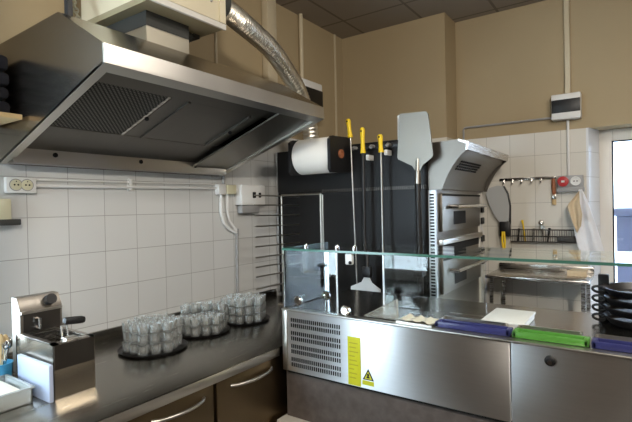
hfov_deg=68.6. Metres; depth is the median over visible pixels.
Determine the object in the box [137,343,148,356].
shot glass
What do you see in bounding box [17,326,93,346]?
basin
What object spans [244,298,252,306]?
shot glass
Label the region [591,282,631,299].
pan
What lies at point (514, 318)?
cutting board
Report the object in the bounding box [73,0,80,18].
chain
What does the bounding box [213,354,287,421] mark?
base cabinet
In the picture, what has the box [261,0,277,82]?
conduit
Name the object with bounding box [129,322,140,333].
shot glass
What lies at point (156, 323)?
shot glass
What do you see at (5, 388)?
block
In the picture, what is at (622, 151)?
facade
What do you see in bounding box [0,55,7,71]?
folded cloth
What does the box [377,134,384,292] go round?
tool
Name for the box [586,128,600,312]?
trim
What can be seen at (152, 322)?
shot glass
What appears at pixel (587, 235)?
hanging towel
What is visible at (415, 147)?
peel
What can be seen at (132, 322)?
shot glass
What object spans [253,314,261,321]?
shot glass
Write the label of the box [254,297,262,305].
shot glass
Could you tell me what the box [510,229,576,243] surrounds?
wire basket
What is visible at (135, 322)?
shot glass
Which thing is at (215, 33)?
trim
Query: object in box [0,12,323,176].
extractor hood
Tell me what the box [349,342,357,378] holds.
print
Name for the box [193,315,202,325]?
shot glass
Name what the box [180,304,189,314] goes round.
shot glass
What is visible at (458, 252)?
glass shelf
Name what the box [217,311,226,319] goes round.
shot glass
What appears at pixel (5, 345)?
spoon
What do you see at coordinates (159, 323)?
shot glass
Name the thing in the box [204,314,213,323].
shot glass
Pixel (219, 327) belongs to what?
shot glass
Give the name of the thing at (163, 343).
shot glass
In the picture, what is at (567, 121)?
conduit pipe
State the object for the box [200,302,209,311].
shot glass
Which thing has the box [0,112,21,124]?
wall shelf
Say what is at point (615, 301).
pan
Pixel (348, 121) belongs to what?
tool
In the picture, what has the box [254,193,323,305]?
wire rack
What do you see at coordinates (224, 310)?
shot glass
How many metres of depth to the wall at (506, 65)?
4.06 m
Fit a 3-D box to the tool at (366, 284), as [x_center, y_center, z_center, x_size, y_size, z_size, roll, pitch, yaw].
[0.345,0.009,3.179,0.229,1.175,0.092,-1,1,35]
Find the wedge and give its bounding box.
[364,299,399,319]
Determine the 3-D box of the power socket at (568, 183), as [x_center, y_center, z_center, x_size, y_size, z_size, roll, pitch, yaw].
[2.079,-0.224,3.790,0.200,0.136,0.078,-1,1,35]
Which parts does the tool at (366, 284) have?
rod, bent rod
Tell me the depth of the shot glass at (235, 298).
2.87 m
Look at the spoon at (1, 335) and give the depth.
1.87 m
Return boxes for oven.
[275,139,508,302]
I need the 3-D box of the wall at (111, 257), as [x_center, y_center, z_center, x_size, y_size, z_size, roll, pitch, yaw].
[-0.786,-0.058,3.286,0.141,3.318,4.203,-1,1,35]
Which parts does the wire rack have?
post, post, post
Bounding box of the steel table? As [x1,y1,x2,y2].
[485,262,594,312]
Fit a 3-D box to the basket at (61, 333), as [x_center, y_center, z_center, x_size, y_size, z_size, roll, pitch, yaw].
[-1.056,0.513,1.907,0.254,0.174,0.132,-1,1,35]
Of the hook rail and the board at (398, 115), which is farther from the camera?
the hook rail
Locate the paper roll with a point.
(309, 156)
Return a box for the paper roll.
[292,137,328,174]
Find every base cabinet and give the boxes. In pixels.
[127,385,213,421]
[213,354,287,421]
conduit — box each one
[36,179,216,190]
[219,194,236,233]
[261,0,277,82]
[463,117,550,139]
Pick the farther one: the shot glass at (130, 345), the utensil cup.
the shot glass at (130, 345)
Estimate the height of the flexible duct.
0.707 m
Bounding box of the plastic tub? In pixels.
[0,374,34,413]
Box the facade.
[613,141,631,281]
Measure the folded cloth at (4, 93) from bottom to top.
0.054 m
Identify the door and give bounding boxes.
[599,128,631,282]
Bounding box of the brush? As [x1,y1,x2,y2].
[551,179,555,204]
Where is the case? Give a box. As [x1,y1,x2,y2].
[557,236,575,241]
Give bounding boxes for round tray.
[117,338,187,357]
[178,323,229,338]
[221,313,269,325]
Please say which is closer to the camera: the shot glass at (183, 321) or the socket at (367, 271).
the shot glass at (183, 321)
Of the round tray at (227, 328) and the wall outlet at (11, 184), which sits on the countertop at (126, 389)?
the round tray at (227, 328)
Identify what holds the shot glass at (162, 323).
on the shot glass at (172, 333)
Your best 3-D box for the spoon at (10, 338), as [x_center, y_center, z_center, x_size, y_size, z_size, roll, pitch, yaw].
[-1.287,0.617,1.926,0.028,0.182,0.051,-1,1,35]
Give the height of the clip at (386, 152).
0.037 m
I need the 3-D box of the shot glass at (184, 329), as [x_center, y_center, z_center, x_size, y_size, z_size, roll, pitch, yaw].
[-0.723,0.676,2.625,0.056,0.049,0.057,-2,1,-40]
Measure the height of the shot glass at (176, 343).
0.049 m
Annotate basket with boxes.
[32,316,85,340]
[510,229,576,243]
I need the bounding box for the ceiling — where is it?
[276,0,544,38]
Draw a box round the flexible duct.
[226,0,318,139]
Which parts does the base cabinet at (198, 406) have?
handle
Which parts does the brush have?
handle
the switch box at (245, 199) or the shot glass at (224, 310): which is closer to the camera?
the shot glass at (224, 310)
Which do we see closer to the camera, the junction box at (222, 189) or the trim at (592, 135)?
the junction box at (222, 189)
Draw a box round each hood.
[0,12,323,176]
[428,139,508,191]
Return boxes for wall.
[0,0,343,353]
[342,0,631,312]
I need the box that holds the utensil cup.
[0,359,13,381]
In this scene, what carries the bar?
hanging from the ceiling
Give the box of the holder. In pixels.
[288,135,350,174]
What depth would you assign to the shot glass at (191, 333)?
2.58 m
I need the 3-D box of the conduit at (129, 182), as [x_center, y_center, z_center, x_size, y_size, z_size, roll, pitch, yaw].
[-1.046,-0.154,2.772,0.023,0.066,1.190,-1,1,35]
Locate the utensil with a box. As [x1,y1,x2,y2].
[538,220,544,241]
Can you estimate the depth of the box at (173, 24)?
2.29 m
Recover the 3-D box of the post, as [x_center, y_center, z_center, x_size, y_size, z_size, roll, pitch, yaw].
[1.280,0.376,2.060,0.041,0.190,0.040,-1,1,35]
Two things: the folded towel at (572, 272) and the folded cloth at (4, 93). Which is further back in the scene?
the folded towel at (572, 272)
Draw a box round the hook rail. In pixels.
[499,176,555,184]
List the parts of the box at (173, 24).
casing, lid, edge trim, corner trim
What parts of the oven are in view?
edge trim, casing, panel, tool rail, frame, deck door, deck door, handle, handle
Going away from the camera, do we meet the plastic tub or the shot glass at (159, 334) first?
the plastic tub
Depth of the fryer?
1.87 m
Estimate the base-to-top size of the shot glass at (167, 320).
0.049 m
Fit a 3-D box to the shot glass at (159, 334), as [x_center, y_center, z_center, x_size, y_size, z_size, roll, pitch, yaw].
[-0.799,0.631,2.298,0.057,0.049,0.056,-2,1,-45]
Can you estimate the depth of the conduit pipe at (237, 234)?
3.41 m
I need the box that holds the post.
[598,274,608,317]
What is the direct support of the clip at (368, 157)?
attached to the oven
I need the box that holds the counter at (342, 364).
[277,242,631,421]
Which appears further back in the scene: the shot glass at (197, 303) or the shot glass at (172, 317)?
the shot glass at (197, 303)
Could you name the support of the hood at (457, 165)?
attached to the oven
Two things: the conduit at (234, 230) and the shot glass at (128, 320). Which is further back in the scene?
the conduit at (234, 230)
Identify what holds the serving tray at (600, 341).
on the counter at (342, 364)
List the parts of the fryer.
plate, knob, panel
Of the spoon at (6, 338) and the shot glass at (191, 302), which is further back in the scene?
the shot glass at (191, 302)
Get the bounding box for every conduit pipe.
[235,229,238,296]
[299,13,303,77]
[566,120,569,174]
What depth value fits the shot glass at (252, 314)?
2.86 m
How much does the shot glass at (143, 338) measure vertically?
0.049 m
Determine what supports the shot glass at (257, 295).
on the shot glass
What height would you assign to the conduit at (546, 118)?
0.119 m
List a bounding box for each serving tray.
[435,315,512,336]
[512,325,589,346]
[591,333,631,352]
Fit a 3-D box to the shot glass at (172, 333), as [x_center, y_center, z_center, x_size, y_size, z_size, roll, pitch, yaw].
[-0.742,0.630,2.323,0.057,0.049,0.056,-1,1,3]
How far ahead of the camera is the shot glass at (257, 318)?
2.95 m
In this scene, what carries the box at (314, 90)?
attached to the wall at (111, 257)
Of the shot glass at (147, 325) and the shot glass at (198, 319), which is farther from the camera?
the shot glass at (198, 319)
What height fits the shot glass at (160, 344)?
0.049 m
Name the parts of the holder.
plate, plate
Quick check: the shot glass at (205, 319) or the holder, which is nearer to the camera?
the shot glass at (205, 319)
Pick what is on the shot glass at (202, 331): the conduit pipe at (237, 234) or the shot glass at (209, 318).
the shot glass at (209, 318)
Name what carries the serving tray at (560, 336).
on the counter at (342, 364)
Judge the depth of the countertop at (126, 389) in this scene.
2.07 m
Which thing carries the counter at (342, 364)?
on the floor
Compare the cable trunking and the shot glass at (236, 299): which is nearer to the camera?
the shot glass at (236, 299)
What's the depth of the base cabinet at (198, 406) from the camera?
1.91 m
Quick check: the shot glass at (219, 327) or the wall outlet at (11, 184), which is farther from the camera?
the shot glass at (219, 327)
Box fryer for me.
[11,291,95,400]
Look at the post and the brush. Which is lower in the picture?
the post
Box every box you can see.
[0,199,20,225]
[81,0,230,53]
[215,175,235,194]
[235,185,264,212]
[285,78,322,120]
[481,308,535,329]
[551,92,581,120]
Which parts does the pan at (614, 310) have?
loop handle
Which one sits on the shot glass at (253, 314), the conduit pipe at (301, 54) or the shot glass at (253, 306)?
the shot glass at (253, 306)
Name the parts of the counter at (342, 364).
corner post, pane, pane, stone panel, panel, pane, rail, panel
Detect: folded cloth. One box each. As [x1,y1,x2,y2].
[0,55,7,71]
[0,72,8,86]
[0,87,8,100]
[0,101,9,112]
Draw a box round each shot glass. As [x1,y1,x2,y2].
[122,321,133,332]
[122,341,133,352]
[123,330,134,342]
[127,318,138,329]
[128,333,140,343]
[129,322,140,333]
[129,342,140,353]
[134,319,145,330]
[136,324,148,335]
[137,334,148,345]
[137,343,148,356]
[141,331,152,342]
[142,321,153,332]
[142,340,153,352]
[149,322,160,334]
[149,333,160,344]
[150,342,161,354]
[152,315,162,326]
[154,329,165,340]
[155,319,165,330]
[155,339,165,350]
[161,321,172,332]
[162,331,173,342]
[162,341,172,352]
[166,318,177,329]
[166,328,176,338]
[167,337,177,348]
[171,315,181,326]
[172,325,181,335]
[173,334,181,344]
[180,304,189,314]
[182,316,191,326]
[183,302,192,311]
[183,325,192,335]
[186,314,195,323]
[189,303,198,312]
[189,318,199,328]
[190,327,199,336]
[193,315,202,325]
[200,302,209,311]
[200,317,210,326]
[201,325,210,335]
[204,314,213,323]
[211,315,220,325]
[211,324,220,334]
[214,313,223,322]
[214,322,223,331]
[217,302,226,311]
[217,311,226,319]
[228,298,236,307]
[235,299,243,308]
[235,307,244,316]
[235,316,243,323]
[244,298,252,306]
[244,306,252,314]
[244,314,253,323]
[253,306,261,313]
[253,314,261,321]
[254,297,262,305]
[256,295,263,303]
[256,311,264,319]
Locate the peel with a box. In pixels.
[397,111,433,294]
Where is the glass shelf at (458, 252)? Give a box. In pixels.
[288,242,631,262]
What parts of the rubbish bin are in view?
lid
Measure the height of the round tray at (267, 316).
0.012 m
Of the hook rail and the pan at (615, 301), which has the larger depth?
the hook rail
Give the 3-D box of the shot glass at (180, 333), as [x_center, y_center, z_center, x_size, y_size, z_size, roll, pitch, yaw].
[-0.733,0.629,2.443,0.056,0.049,0.057,-1,1,-23]
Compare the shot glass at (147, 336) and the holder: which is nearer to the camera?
the shot glass at (147, 336)
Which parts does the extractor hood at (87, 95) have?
panel, filter frame, spacer panel, filter frame, panel, filter frame, spacer panel, panel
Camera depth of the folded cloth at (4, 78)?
2.02 m
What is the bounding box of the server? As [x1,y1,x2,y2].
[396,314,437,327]
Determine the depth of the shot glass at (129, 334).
2.30 m
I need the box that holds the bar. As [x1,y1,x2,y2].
[64,0,72,15]
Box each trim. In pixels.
[214,32,337,135]
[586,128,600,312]
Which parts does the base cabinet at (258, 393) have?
handle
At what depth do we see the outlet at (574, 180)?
3.75 m
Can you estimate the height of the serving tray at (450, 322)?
0.029 m
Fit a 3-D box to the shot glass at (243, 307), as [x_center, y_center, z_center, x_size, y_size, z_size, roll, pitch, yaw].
[-0.467,0.620,2.851,0.057,0.049,0.056,-1,1,-16]
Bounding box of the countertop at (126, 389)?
[0,288,312,421]
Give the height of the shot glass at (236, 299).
0.049 m
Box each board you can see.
[17,354,53,402]
[397,115,398,132]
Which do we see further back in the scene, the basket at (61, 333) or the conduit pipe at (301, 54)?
the conduit pipe at (301, 54)
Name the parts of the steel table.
leg, leg, leg, leg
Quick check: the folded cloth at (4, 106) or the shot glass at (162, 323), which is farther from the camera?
the shot glass at (162, 323)
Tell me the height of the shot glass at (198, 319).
0.049 m
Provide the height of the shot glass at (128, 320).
0.049 m
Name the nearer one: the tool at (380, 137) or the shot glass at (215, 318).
the shot glass at (215, 318)
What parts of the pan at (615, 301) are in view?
loop handle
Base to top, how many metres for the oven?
2.064 m
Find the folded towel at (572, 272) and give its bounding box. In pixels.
[567,269,587,276]
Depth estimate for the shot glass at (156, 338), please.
2.35 m
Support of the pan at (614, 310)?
on the pan at (619, 321)
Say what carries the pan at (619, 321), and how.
on the counter at (342, 364)
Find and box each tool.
[346,119,357,283]
[351,127,380,291]
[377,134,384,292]
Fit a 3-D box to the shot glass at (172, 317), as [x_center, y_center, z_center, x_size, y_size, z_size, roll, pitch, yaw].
[-0.733,0.579,2.441,0.056,0.049,0.057,-1,1,37]
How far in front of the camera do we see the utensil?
3.90 m
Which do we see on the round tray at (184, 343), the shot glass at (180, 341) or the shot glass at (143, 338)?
the shot glass at (180, 341)
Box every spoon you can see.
[0,334,3,364]
[2,334,8,364]
[2,340,8,364]
[5,337,12,363]
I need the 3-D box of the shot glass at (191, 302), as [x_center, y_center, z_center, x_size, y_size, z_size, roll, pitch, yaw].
[-0.765,0.577,2.778,0.056,0.049,0.057,-1,1,16]
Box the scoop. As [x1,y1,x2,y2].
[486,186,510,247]
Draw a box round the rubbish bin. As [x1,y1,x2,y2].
[614,207,631,281]
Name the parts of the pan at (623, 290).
loop handle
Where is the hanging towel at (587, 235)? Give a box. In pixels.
[567,189,603,250]
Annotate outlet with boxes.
[4,177,35,192]
[557,176,568,186]
[570,176,580,185]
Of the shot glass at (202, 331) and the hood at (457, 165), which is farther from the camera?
the hood at (457, 165)
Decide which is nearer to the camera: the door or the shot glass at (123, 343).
the shot glass at (123, 343)
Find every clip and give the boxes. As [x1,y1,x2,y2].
[366,155,373,160]
[384,149,391,155]
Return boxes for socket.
[10,180,21,189]
[22,180,32,189]
[362,266,372,277]
[556,175,584,191]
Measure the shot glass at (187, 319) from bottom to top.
0.049 m
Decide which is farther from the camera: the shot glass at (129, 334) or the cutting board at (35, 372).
the shot glass at (129, 334)
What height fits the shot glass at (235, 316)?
0.049 m
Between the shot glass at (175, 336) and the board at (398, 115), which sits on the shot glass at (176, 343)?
the shot glass at (175, 336)
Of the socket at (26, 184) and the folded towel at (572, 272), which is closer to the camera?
the socket at (26, 184)
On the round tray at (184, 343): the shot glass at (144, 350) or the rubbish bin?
the shot glass at (144, 350)
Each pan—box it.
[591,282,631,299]
[591,293,631,309]
[591,302,631,318]
[591,311,631,328]
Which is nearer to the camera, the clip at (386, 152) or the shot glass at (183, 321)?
the shot glass at (183, 321)
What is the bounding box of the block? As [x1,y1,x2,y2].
[0,381,19,407]
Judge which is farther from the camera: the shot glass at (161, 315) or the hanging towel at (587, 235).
the hanging towel at (587, 235)
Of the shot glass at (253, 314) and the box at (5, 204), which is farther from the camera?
the shot glass at (253, 314)
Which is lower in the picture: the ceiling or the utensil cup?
the utensil cup
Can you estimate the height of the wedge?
0.072 m
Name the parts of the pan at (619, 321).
loop handle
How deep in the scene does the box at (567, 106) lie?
3.76 m
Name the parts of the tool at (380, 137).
rod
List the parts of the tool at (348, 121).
rod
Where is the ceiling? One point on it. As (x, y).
(341, 18)
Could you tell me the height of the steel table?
1.087 m
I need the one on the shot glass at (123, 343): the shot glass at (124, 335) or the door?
the shot glass at (124, 335)
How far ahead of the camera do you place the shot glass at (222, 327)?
2.69 m
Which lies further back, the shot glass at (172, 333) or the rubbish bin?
the rubbish bin
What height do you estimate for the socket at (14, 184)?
0.051 m
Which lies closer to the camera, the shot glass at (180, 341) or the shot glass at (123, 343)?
the shot glass at (123, 343)
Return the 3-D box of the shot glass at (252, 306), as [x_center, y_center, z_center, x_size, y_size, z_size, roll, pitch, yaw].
[-0.417,0.619,2.875,0.056,0.049,0.057,-1,1,24]
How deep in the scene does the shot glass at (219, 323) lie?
2.64 m
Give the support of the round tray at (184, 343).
on the countertop at (126, 389)

